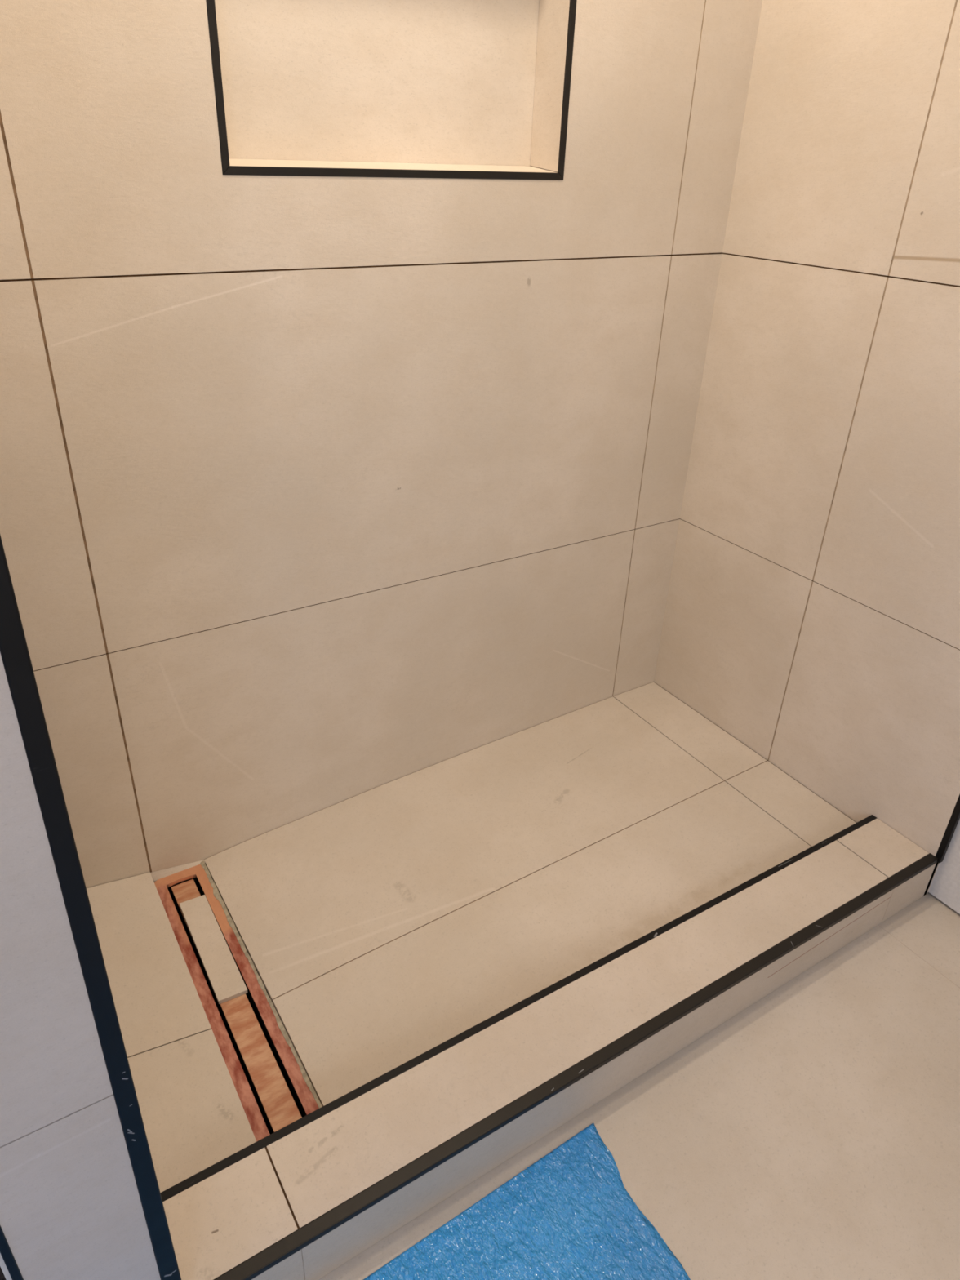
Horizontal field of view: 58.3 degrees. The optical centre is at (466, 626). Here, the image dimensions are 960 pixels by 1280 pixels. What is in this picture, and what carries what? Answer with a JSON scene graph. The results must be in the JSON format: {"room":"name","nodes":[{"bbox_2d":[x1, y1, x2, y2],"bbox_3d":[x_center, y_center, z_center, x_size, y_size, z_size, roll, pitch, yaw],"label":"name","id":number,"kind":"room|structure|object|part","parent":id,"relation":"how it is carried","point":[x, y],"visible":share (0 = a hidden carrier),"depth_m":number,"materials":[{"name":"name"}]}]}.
{"room":"bathroom","nodes":[
{"label":"bathroom","id":0,"kind":"room"},
{"bbox_2d":[0,653,160,1279],"bbox_3d":[-0.578,-0.203,0.818,0.150,2.630,0.832,-15,33,-28],"label":"wall","id":1,"kind":"structure","parent":0,"point":[71,1208],"depth_m":0.76,"materials":[{"name":"beige tile"}]},
{"bbox_2d":[0,1225,23,1279],"bbox_3d":[-0.415,-0.117,0.430,0.008,2.397,0.018,-15,33,-28],"label":"trim","id":2,"kind":"structure","parent":1,"relation":"attached to","point":[6,1252],"depth_m":0.82,"materials":[{"name":"black metal"}]},
{"bbox_2d":[0,534,181,1279],"bbox_3d":[-0.302,-0.147,0.492,0.035,2.397,0.018,-15,33,-28],"label":"trim","id":3,"kind":"structure","parent":1,"relation":"attached to","point":[14,651],"depth_m":0.69,"materials":[{"name":"black metal"}]},
{"bbox_2d":[0,0,762,888],"bbox_3d":[-0.142,-0.621,1.601,1.860,2.630,0.240,-15,33,-28],"label":"wall","id":4,"kind":"structure","parent":0,"point":[317,493],"depth_m":1.56,"materials":[{"name":"beige tile"}]},
{"bbox_2d":[205,0,577,180],"bbox_3d":[-0.110,-0.951,1.338,0.626,0.446,0.101,-15,33,-28],"label":"wall niche","id":5,"kind":"object","parent":4,"relation":"attached to","point":[448,89],"visible":0.94,"depth_m":1.42,"materials":[{"name":"beige tile"}]},
{"bbox_3d":[0.152,-1.021,1.480,0.010,0.421,0.088,-15,33,-28],"label":"panel","id":6,"kind":"part","parent":5,"relation":"part of","materials":[{"name":"beige tile"}]},
{"bbox_2d":[86,682,856,1192],"bbox_3d":[0.054,0.534,1.788,1.507,0.159,0.672,-15,33,-28],"label":"floor","id":7,"kind":"structure","parent":0,"point":[381,925],"depth_m":1.70,"materials":[{"name":"beige tile"}]},
{"bbox_2d":[154,861,322,1141],"bbox_3d":[-0.414,0.659,1.526,0.131,0.051,0.670,-15,33,-28],"label":"linear drain","id":8,"kind":"object","parent":7,"relation":"on","point":[278,1106],"depth_m":1.49,"materials":[{"name":"brown wood"}]},
{"bbox_3d":[-0.474,0.593,1.601,0.053,0.008,0.258,-15,33,-28],"label":"tile strip","id":9,"kind":"part","parent":8,"relation":"part of","materials":[{"name":"beige tile"}]},
{"bbox_2d":[0,892,959,1279],"bbox_3d":[-0.227,1.279,0.634,3.800,0.233,3.190,-15,33,-28],"label":"floor","id":10,"kind":"structure","parent":0,"point":[813,1133],"depth_m":1.33,"materials":[{"name":"beige tile"}]},
{"bbox_2d":[363,1123,690,1279],"bbox_3d":[-0.058,1.095,0.728,1.162,0.007,0.906,-15,33,-28],"label":"plastic sheet","id":11,"kind":"object","parent":10,"relation":"on","point":[570,1215],"visible":1,"depth_m":1.20,"materials":[{"name":"blue plastic"}]},
{"bbox_2d":[162,817,939,1279],"bbox_3d":[0.274,0.657,1.457,1.511,0.127,0.149,-15,33,-28],"label":"shower curb","id":12,"kind":"object","parent":10,"relation":"on","point":[215,1224],"visible":0.94,"depth_m":1.30,"materials":[{"name":"beige tile"}]},
{"bbox_2d":[160,814,876,1201],"bbox_3d":[0.232,0.579,1.478,1.497,0.014,0.013,-15,33,-28],"label":"trim","id":13,"kind":"structure","parent":12,"relation":"attached to","point":[264,1142],"depth_m":1.35,"materials":[{"name":"black metal"}]},
{"bbox_2d":[213,853,938,1279],"bbox_3d":[0.308,0.635,1.380,1.507,0.015,0.020,-15,33,-28],"label":"trim","id":14,"kind":"structure","parent":12,"relation":"attached to","point":[319,1227],"depth_m":1.26,"materials":[{"name":"black metal"}]},
{"bbox_2d":[653,0,959,914],"bbox_3d":[1.360,-0.171,0.876,0.200,2.630,2.810,-15,33,-28],"label":"wall","id":15,"kind":"structure","parent":0,"point":[812,612],"depth_m":1.69,"materials":[{"name":"beige tile"}]},
{"bbox_2d":[935,794,959,862],"bbox_3d":[0.982,-0.536,1.175,0.011,2.300,0.012,-15,33,-28],"label":"trim","id":16,"kind":"structure","parent":15,"relation":"attached to","point":[954,819],"depth_m":1.69,"materials":[{"name":"black metal"}]}
]}

